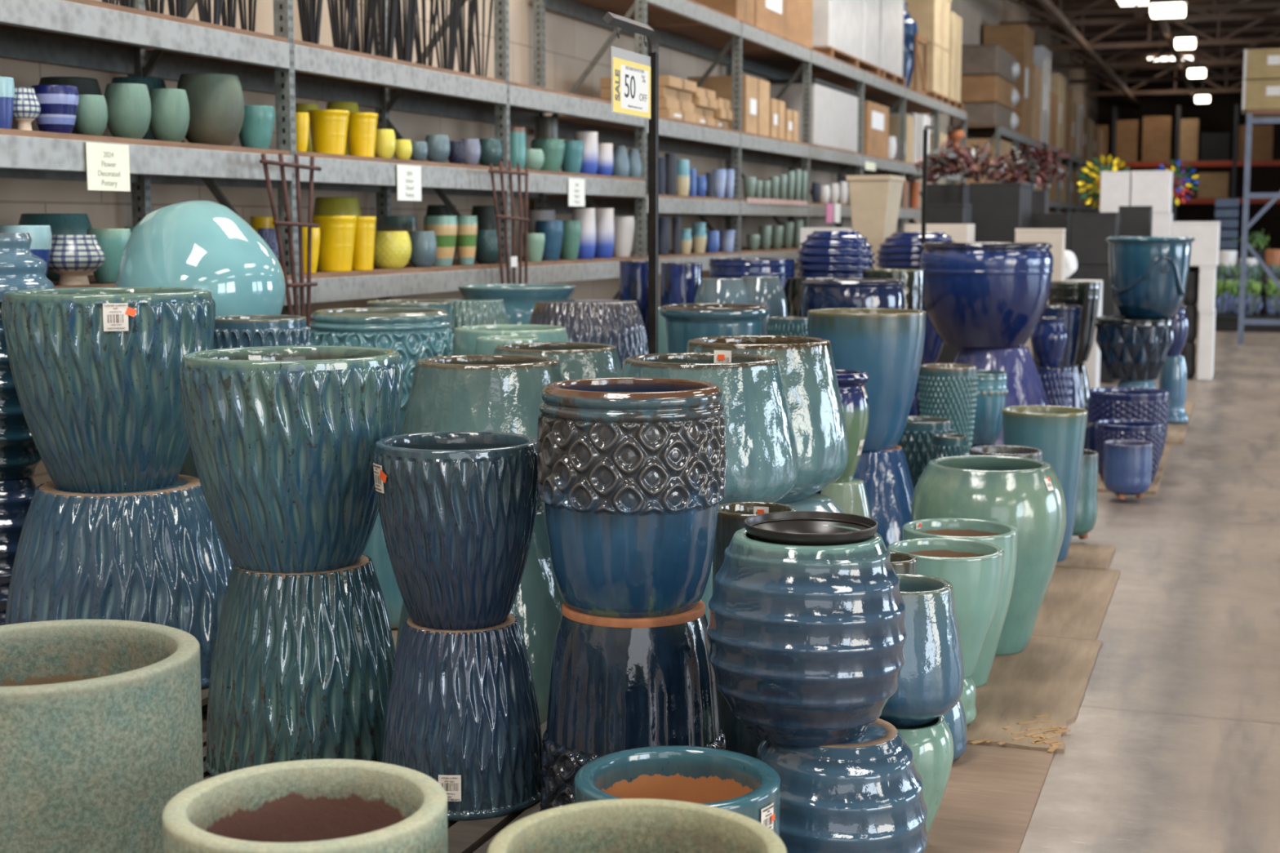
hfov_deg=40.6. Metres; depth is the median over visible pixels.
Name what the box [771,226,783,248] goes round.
plant pot
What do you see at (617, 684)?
planter
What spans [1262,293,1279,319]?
tray
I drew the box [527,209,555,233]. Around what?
plant pot
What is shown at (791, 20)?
carton
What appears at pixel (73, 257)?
pot
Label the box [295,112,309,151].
plant pot
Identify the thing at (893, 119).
carton
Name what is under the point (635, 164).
plant pot
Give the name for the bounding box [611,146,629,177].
plant pot
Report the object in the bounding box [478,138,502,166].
plant pot
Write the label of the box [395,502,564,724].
planter
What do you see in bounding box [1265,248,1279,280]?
plant pot
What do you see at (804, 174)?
plant pot
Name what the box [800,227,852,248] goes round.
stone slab
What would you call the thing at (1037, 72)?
carton
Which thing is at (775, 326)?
planter
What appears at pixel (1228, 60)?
roof truss
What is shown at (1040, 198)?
planter
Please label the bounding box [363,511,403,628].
planter
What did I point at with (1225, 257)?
plant pot
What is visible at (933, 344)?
planter
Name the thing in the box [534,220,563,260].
plant pot
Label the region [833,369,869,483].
jar
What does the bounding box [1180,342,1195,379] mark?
planter
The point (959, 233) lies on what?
planter
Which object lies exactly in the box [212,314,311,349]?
planter
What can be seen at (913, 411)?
planter
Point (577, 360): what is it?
planter
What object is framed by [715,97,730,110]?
carton
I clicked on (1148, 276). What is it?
planter
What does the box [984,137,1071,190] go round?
shrub
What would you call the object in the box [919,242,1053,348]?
planter
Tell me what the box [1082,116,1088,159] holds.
carton
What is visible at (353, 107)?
plant pot
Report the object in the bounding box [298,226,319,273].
plant pot
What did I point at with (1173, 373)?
planter
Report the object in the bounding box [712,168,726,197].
plant pot
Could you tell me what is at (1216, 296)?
tray
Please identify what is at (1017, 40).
carton
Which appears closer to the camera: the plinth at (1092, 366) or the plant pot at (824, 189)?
the plinth at (1092, 366)
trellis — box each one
[259,153,321,326]
[488,160,529,284]
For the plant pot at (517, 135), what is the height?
0.246 m
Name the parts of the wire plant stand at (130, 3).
leg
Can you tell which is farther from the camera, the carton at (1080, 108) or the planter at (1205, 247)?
the carton at (1080, 108)
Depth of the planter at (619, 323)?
7.40 m
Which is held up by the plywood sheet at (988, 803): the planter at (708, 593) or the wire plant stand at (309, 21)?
the planter at (708, 593)
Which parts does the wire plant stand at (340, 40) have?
leg, leg, leg, leg, leg, leg, leg, leg, leg, leg, leg, leg, leg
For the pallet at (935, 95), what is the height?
0.097 m
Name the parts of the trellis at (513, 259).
rod, rod, rod, rod, rod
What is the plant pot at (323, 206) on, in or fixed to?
on the storage rack at (87, 34)
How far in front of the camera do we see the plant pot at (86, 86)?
7.03 m
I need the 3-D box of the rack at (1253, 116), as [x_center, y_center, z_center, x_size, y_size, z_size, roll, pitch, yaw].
[8.695,-2.525,21.959,1.970,2.933,1.070,2,7,19]
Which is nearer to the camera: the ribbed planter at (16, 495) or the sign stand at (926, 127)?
the ribbed planter at (16, 495)
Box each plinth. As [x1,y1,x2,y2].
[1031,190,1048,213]
[1063,280,1102,389]
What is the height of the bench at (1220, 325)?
0.159 m
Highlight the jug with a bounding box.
[902,1,917,88]
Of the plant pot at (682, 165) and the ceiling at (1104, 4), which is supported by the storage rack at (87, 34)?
the plant pot at (682, 165)
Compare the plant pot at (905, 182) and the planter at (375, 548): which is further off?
the plant pot at (905, 182)
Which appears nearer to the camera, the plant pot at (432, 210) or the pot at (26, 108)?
the pot at (26, 108)
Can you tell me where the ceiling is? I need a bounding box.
[1023,0,1279,73]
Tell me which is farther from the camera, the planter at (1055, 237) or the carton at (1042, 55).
the carton at (1042, 55)
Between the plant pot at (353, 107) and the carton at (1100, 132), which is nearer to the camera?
the plant pot at (353, 107)
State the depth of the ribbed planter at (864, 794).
3.56 m
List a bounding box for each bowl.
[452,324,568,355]
[475,335,538,354]
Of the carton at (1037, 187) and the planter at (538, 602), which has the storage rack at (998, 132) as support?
the carton at (1037, 187)
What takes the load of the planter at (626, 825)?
on the floor
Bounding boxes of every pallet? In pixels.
[200,687,208,711]
[202,731,211,780]
[447,720,546,852]
[926,91,964,110]
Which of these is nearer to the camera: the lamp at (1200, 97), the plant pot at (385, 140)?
the plant pot at (385, 140)
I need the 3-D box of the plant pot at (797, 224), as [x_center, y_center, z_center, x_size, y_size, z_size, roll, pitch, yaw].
[1.550,-1.887,16.953,0.099,0.276,0.099,3,7,22]
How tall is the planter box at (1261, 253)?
1.078 m
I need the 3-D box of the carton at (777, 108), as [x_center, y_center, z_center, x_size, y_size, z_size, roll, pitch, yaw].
[1.034,-2.865,16.157,0.543,0.360,0.486,2,7,19]
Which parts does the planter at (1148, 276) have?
handle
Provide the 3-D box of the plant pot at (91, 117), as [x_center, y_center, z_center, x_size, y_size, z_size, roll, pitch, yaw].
[-2.094,-1.182,6.582,0.129,0.154,0.128,-6,9,-42]
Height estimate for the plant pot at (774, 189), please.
0.223 m
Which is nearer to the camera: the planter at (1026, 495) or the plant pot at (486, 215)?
the planter at (1026, 495)
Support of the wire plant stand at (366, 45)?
on the storage rack at (87, 34)
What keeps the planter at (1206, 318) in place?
on the floor
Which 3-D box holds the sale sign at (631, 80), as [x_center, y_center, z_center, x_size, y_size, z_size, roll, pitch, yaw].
[-0.028,-1.196,6.033,0.005,0.222,0.405,2,7,19]
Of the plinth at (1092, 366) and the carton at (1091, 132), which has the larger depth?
the carton at (1091, 132)
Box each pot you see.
[0,76,14,128]
[0,225,52,276]
[12,87,40,130]
[17,213,92,280]
[31,84,79,133]
[38,76,102,134]
[48,235,105,284]
[74,94,107,135]
[86,228,130,283]
[104,83,151,138]
[111,76,166,140]
[124,226,134,233]
[148,88,189,142]
[177,73,244,146]
[238,105,275,149]
[249,216,275,231]
[257,228,279,261]
[295,102,318,152]
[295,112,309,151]
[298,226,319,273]
[306,109,349,155]
[311,196,360,223]
[311,215,356,271]
[325,101,359,155]
[346,112,377,157]
[351,216,376,270]
[373,231,411,268]
[374,128,395,158]
[381,215,417,265]
[394,139,412,159]
[408,231,436,267]
[410,141,427,160]
[423,215,457,266]
[424,134,450,162]
[426,204,457,259]
[448,141,464,164]
[455,216,477,265]
[461,138,480,164]
[471,205,495,230]
[475,230,502,263]
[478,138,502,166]
[510,127,526,168]
[522,233,545,262]
[524,149,544,169]
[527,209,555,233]
[530,138,564,171]
[534,115,558,139]
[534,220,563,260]
[560,140,583,173]
[560,220,581,259]
[572,208,595,258]
[574,131,598,174]
[593,208,614,257]
[595,143,613,175]
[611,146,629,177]
[613,216,634,257]
[627,148,641,177]
[658,156,665,195]
[658,217,669,255]
[664,153,676,195]
[671,217,680,254]
[675,159,689,195]
[680,228,692,253]
[688,168,696,196]
[691,222,706,253]
[696,175,706,196]
[705,172,714,197]
[705,231,719,253]
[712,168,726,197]
[719,230,735,252]
[725,168,734,198]
[742,177,755,199]
[746,234,759,250]
[755,180,762,198]
[759,226,772,249]
[761,181,770,198]
[769,176,778,199]
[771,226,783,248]
[778,174,786,199]
[782,222,793,248]
[786,171,795,199]
[793,168,801,200]
[793,219,803,248]
[800,171,807,200]
[811,182,820,202]
[819,185,830,203]
[829,183,839,203]
[838,181,848,204]
[888,136,896,159]
[893,137,906,159]
[904,181,906,207]
[909,181,919,208]
[1218,250,1237,280]
[1240,257,1257,280]
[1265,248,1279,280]
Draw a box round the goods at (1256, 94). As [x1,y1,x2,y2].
[1241,79,1279,114]
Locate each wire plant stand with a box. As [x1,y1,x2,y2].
[102,0,119,4]
[119,0,135,8]
[144,0,164,13]
[167,0,186,17]
[196,0,222,24]
[221,0,236,27]
[238,0,256,31]
[297,0,322,44]
[327,0,357,50]
[346,0,377,54]
[368,0,398,58]
[395,0,417,62]
[414,0,436,66]
[430,0,460,70]
[451,0,475,73]
[469,0,493,76]
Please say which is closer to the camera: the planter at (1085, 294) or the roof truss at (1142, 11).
the planter at (1085, 294)
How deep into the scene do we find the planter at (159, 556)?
5.10 m
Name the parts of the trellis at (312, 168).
rod, rod, rod, rod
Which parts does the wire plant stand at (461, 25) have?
leg, leg, leg, leg, leg, leg, leg, leg, leg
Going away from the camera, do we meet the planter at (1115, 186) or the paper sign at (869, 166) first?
the paper sign at (869, 166)
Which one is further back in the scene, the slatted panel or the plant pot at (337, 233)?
the slatted panel
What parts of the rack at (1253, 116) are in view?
post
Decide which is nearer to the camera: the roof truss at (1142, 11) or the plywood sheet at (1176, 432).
the plywood sheet at (1176, 432)
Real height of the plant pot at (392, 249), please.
0.193 m
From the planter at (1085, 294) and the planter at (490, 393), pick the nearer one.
the planter at (490, 393)
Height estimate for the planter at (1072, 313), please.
0.553 m
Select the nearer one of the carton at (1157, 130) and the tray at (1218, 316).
the tray at (1218, 316)
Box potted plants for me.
[1214,291,1262,319]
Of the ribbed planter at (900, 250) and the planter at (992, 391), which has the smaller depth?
the planter at (992, 391)
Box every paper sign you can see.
[85,142,130,191]
[396,164,421,200]
[568,177,584,206]
[865,161,875,171]
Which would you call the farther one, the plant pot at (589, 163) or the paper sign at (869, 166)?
the paper sign at (869, 166)
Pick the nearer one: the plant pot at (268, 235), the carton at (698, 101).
the plant pot at (268, 235)
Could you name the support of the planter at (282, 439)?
on the planter at (302, 664)
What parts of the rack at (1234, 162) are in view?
post, post, post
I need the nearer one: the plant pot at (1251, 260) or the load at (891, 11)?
the load at (891, 11)
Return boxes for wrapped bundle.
[951,102,1019,130]
[960,44,1019,84]
[960,74,1019,111]
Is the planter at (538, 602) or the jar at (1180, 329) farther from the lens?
the jar at (1180, 329)
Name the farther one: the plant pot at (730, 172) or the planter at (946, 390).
the plant pot at (730, 172)
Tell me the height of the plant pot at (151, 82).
0.301 m
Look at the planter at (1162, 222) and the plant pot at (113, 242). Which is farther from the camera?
the planter at (1162, 222)
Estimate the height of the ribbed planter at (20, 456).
0.601 m
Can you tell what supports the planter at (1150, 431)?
on the plywood sheet
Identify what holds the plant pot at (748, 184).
on the storage rack at (87, 34)
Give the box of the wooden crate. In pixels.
[910,33,927,94]
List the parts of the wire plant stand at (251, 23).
leg, leg, leg, leg, leg, leg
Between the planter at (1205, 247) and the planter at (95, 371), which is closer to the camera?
the planter at (95, 371)
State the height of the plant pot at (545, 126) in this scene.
0.400 m
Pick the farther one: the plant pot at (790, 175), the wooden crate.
the wooden crate
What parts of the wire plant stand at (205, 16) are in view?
leg, leg, leg, leg, leg, leg, leg, leg, leg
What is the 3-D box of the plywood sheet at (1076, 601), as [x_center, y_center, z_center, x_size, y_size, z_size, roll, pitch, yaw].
[1.259,0.678,7.088,1.283,0.012,1.346,2,7,19]
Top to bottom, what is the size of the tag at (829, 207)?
0.195 m
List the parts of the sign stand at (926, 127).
arm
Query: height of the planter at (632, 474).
0.512 m
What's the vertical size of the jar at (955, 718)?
0.212 m
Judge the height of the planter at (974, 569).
0.380 m
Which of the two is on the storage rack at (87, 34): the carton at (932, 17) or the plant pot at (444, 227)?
the plant pot at (444, 227)
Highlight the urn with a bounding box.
[947,129,964,168]
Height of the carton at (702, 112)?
0.074 m
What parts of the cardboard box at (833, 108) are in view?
lid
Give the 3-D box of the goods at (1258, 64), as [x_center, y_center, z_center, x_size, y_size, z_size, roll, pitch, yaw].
[8.619,-4.535,21.704,1.960,0.362,1.020,2,7,19]
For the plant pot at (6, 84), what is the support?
on the storage rack at (87, 34)
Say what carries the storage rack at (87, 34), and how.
on the floor
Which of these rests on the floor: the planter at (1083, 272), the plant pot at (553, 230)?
the planter at (1083, 272)
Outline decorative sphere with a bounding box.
[115,200,285,316]
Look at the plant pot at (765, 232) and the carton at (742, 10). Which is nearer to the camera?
the carton at (742, 10)
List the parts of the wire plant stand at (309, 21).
leg, leg, leg, leg, leg, leg, leg, leg, leg, leg, leg, leg, leg, leg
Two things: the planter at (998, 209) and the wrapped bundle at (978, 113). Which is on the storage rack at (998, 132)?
the wrapped bundle at (978, 113)
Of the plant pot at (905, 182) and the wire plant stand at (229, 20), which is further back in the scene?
the plant pot at (905, 182)
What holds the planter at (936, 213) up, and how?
on the planter at (947, 355)
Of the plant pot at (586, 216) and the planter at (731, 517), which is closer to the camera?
the planter at (731, 517)
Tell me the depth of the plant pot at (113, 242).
6.70 m
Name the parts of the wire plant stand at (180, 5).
leg, leg, leg, leg, leg, leg, leg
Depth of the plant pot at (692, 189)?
13.59 m
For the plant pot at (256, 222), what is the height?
0.266 m
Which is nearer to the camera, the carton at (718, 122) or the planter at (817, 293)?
the planter at (817, 293)
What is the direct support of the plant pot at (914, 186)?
on the storage rack at (87, 34)
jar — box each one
[820,478,871,518]
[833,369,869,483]
[942,698,967,761]
[960,676,976,725]
[1030,316,1067,366]
[1035,364,1072,407]
[1166,305,1188,356]
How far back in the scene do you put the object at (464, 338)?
6.85 m
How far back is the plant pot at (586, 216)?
11.49 m
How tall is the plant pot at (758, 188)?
0.174 m
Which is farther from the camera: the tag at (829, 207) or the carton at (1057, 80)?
the carton at (1057, 80)
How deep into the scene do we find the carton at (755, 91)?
15.15 m
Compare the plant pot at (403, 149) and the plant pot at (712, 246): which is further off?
the plant pot at (712, 246)
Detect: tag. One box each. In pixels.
[826,203,833,222]
[834,203,840,222]
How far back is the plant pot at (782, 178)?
16.27 m
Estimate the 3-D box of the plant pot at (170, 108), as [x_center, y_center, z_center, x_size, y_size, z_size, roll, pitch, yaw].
[-1.935,-1.272,7.091,0.169,0.216,0.170,2,7,17]
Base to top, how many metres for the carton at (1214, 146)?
0.856 m
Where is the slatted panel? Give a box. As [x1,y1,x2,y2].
[1214,199,1239,266]
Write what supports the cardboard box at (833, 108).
on the storage rack at (87, 34)
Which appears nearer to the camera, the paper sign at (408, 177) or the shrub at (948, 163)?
the paper sign at (408, 177)
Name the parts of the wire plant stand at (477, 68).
leg, leg, leg, leg, leg, leg, leg, leg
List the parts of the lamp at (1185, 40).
rod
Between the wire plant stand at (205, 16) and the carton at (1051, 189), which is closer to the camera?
the wire plant stand at (205, 16)
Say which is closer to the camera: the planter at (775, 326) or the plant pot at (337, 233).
the planter at (775, 326)
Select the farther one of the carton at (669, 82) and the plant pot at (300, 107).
the carton at (669, 82)
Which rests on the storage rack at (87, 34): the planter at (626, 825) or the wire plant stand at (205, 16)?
the wire plant stand at (205, 16)
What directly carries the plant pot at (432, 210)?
on the storage rack at (87, 34)
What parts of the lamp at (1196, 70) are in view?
rod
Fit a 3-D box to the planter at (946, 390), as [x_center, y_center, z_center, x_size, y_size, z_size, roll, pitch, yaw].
[1.495,0.108,8.419,0.285,0.813,0.287,-6,9,-42]
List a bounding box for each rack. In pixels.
[0,0,967,315]
[946,124,1105,213]
[1084,104,1279,250]
[1237,109,1279,344]
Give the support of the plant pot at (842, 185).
on the storage rack at (87, 34)
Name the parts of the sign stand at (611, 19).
arm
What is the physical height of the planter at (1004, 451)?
0.577 m
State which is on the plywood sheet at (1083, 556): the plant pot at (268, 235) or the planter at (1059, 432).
the planter at (1059, 432)
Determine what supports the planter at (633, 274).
on the planter
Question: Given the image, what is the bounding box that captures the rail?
[746,197,808,205]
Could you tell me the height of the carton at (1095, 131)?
1.000 m
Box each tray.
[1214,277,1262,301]
[1214,295,1262,301]
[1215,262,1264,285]
[1215,313,1262,319]
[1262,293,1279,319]
[1262,314,1279,319]
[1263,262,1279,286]
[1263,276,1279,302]
[1263,295,1279,302]
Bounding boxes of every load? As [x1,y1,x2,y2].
[812,0,880,75]
[878,0,906,86]
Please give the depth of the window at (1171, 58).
50.74 m
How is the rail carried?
attached to the storage rack at (87, 34)
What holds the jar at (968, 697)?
on the plywood sheet at (1028, 700)
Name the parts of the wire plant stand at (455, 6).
leg, leg, leg, leg, leg, leg, leg, leg, leg, leg, leg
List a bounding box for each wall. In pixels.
[0,0,1098,487]
[1097,73,1279,269]
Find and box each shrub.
[907,137,1004,182]
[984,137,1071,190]
[1233,229,1270,249]
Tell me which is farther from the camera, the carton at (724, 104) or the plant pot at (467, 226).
the carton at (724, 104)
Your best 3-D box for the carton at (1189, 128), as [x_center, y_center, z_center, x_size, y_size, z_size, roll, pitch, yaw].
[17.217,-8.980,54.272,0.610,1.301,0.900,2,7,19]
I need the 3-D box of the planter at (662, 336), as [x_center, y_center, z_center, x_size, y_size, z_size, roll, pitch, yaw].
[0.137,-0.362,8.213,0.186,0.402,0.186,-1,7,-12]
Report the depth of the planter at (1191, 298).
16.81 m
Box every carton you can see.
[600,75,696,93]
[600,86,691,102]
[605,97,693,113]
[658,108,696,122]
[687,75,769,136]
[691,86,715,100]
[691,96,717,109]
[692,0,755,25]
[693,106,713,118]
[696,115,715,126]
[711,108,733,120]
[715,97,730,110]
[715,118,728,128]
[754,0,813,48]
[768,97,785,139]
[784,108,798,142]
[863,100,888,158]
[888,112,923,164]
[888,115,913,163]
[903,0,950,51]
[909,43,949,97]
[920,114,929,165]
[928,133,946,166]
[947,11,962,102]
[955,138,1011,184]
[982,23,1034,137]
[1011,154,1027,182]
[1028,168,1042,190]
[1031,63,1042,141]
[1033,45,1051,144]
[1037,164,1055,200]
[1038,164,1066,201]
[1048,90,1057,147]
[1050,73,1066,150]
[1063,85,1071,153]
[1066,169,1076,203]
[1070,100,1078,155]
[1075,102,1084,158]
[1075,176,1085,204]
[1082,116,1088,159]
[1086,118,1093,162]
[1093,124,1110,161]
[1093,127,1098,159]
[1097,128,1102,165]
[1115,120,1139,161]
[1141,115,1172,161]
[1178,118,1199,160]
[1197,172,1229,198]
[1200,132,1230,160]
[1236,124,1273,159]
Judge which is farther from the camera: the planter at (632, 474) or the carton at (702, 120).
the carton at (702, 120)
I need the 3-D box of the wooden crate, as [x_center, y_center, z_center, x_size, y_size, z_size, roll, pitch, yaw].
[3.400,-4.759,22.789,0.640,0.739,0.720,2,7,19]
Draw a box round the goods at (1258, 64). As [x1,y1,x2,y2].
[1243,48,1279,79]
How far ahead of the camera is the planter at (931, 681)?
4.02 m
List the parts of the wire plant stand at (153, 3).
leg, leg, leg, leg, leg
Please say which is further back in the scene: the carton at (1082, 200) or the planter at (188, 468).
the carton at (1082, 200)
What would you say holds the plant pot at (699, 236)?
on the storage rack at (87, 34)
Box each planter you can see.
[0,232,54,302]
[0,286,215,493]
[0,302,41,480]
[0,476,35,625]
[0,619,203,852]
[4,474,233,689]
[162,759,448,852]
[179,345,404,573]
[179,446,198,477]
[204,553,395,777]
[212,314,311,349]
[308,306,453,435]
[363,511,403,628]
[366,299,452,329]
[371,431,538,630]
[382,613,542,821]
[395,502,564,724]
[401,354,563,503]
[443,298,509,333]
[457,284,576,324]
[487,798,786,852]
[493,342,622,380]
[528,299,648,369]
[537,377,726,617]
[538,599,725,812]
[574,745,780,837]
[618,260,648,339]
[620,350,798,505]
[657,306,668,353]
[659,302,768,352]
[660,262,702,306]
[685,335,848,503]
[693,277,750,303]
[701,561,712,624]
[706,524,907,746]
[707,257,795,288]
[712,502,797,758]
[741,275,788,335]
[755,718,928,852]
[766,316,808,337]
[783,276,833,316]
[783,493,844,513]
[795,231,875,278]
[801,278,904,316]
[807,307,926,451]
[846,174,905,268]
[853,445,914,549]
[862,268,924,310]
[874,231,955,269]
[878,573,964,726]
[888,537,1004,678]
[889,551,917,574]
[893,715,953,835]
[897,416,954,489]
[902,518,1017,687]
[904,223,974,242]
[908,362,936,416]
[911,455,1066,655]
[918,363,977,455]
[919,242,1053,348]
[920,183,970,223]
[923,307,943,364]
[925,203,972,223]
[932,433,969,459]
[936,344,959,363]
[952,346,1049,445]
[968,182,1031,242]
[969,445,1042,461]
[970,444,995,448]
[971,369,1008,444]
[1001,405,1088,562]
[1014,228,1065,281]
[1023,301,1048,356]
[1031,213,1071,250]
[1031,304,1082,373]
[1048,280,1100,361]
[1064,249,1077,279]
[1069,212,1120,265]
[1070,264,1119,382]
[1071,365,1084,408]
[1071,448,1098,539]
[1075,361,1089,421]
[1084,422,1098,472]
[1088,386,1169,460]
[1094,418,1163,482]
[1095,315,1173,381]
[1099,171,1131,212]
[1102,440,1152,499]
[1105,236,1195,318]
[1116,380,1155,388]
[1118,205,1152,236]
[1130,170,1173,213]
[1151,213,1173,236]
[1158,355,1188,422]
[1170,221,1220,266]
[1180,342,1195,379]
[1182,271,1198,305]
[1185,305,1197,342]
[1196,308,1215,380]
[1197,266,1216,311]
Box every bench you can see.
[1214,320,1279,332]
[1216,300,1277,319]
[1217,285,1277,300]
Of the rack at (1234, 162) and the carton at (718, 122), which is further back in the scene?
the rack at (1234, 162)
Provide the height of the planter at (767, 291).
0.403 m
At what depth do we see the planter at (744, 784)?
3.43 m
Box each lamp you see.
[1148,0,1187,18]
[1173,6,1197,49]
[1186,21,1207,78]
[1194,56,1211,102]
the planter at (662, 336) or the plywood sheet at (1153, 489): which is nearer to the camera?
the planter at (662, 336)
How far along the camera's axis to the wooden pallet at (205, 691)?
5.13 m
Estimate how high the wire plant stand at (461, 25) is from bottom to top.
0.642 m
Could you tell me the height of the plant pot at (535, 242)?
0.175 m
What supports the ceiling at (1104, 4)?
attached to the wall at (571, 44)
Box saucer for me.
[743,511,878,546]
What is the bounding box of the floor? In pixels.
[201,269,1279,852]
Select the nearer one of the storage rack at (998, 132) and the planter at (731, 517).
the planter at (731, 517)
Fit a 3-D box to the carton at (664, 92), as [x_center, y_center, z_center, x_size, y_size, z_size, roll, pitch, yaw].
[0.054,-2.576,13.462,0.522,0.082,0.688,2,7,19]
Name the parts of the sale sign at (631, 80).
white panel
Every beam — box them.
[1037,0,1142,109]
[1156,17,1199,107]
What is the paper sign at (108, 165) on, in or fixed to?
attached to the storage rack at (87, 34)
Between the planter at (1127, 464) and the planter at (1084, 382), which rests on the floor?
the planter at (1127, 464)
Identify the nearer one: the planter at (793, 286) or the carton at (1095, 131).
the planter at (793, 286)
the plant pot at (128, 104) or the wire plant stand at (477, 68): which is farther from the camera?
the wire plant stand at (477, 68)
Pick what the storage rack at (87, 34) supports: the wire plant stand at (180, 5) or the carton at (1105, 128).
the wire plant stand at (180, 5)
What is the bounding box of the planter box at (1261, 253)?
[1239,249,1265,285]
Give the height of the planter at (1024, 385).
0.733 m
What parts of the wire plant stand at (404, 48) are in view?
leg, leg, leg, leg, leg, leg, leg, leg, leg, leg, leg, leg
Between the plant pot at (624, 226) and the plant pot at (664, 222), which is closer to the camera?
the plant pot at (624, 226)
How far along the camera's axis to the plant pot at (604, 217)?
11.83 m
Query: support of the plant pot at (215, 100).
on the storage rack at (87, 34)
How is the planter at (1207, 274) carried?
on the planter at (1206, 318)
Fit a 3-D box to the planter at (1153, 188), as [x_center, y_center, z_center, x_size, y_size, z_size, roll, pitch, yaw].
[5.989,-2.743,20.225,0.441,0.485,0.480,2,7,19]
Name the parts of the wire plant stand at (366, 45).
leg, leg, leg, leg, leg, leg, leg, leg, leg, leg, leg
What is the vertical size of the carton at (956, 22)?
1.252 m
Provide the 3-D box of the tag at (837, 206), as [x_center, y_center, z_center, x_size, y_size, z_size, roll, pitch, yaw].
[2.080,-2.247,18.200,0.003,0.199,0.272,2,7,19]
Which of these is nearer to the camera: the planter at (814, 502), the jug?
the planter at (814, 502)
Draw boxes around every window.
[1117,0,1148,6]
[1147,56,1193,61]
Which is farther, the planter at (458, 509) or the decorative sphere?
the decorative sphere
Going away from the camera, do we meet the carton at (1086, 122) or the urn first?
the urn
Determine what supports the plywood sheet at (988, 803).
on the floor
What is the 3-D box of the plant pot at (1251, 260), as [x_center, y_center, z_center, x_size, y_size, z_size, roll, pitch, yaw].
[9.240,-2.326,26.233,0.275,0.451,0.274,1,7,7]
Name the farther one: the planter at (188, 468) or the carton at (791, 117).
the carton at (791, 117)
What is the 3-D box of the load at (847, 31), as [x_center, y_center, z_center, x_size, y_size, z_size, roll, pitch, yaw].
[2.012,-4.710,19.087,0.810,1.499,2.569,2,7,19]
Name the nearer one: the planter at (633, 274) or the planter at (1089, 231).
the planter at (633, 274)
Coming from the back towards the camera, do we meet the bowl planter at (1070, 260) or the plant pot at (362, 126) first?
the bowl planter at (1070, 260)
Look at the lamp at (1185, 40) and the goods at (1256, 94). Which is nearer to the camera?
the goods at (1256, 94)
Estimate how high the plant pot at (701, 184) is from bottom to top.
0.168 m
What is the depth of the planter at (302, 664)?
4.25 m
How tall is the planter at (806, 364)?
0.510 m
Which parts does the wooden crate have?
corner post, diagonal rail, rail, corner post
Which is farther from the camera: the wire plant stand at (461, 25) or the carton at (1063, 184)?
the carton at (1063, 184)
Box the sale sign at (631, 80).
[613,57,650,118]
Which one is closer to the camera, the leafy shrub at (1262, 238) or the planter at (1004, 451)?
the planter at (1004, 451)
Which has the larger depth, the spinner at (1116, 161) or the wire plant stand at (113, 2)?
the spinner at (1116, 161)
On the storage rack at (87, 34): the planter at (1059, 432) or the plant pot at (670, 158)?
the plant pot at (670, 158)
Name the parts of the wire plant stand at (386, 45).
leg, leg, leg, leg, leg, leg, leg, leg, leg, leg, leg, leg, leg, leg, leg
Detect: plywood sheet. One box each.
[473,743,1053,852]
[966,635,1102,753]
[1031,566,1119,639]
[1055,542,1115,569]
[1086,401,1195,444]
[1097,444,1172,494]
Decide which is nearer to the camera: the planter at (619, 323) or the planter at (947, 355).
the planter at (619, 323)
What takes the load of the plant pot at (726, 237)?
on the storage rack at (87, 34)
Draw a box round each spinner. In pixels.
[1076,155,1129,208]
[1155,159,1199,221]
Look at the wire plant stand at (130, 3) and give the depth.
6.98 m
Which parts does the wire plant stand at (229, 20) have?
leg, leg, leg, leg, leg, leg, leg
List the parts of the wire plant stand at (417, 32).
leg, leg, leg, leg, leg, leg, leg, leg, leg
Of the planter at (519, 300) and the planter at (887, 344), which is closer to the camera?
the planter at (887, 344)
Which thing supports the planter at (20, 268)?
on the ribbed planter at (20, 456)
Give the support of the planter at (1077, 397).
on the plywood sheet at (1176, 432)
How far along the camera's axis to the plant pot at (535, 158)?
10.61 m
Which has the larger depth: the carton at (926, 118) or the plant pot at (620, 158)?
the carton at (926, 118)
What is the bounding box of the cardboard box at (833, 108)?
[763,78,859,152]
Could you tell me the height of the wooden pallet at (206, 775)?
0.108 m
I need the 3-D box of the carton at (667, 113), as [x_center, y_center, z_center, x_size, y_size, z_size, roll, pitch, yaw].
[0.073,-2.412,13.474,0.563,0.082,0.688,2,7,19]
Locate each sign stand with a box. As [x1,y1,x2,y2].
[602,12,658,354]
[917,124,933,416]
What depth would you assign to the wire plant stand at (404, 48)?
9.04 m
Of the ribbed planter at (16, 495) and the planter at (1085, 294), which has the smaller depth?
the ribbed planter at (16, 495)
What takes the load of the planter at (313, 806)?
on the floor

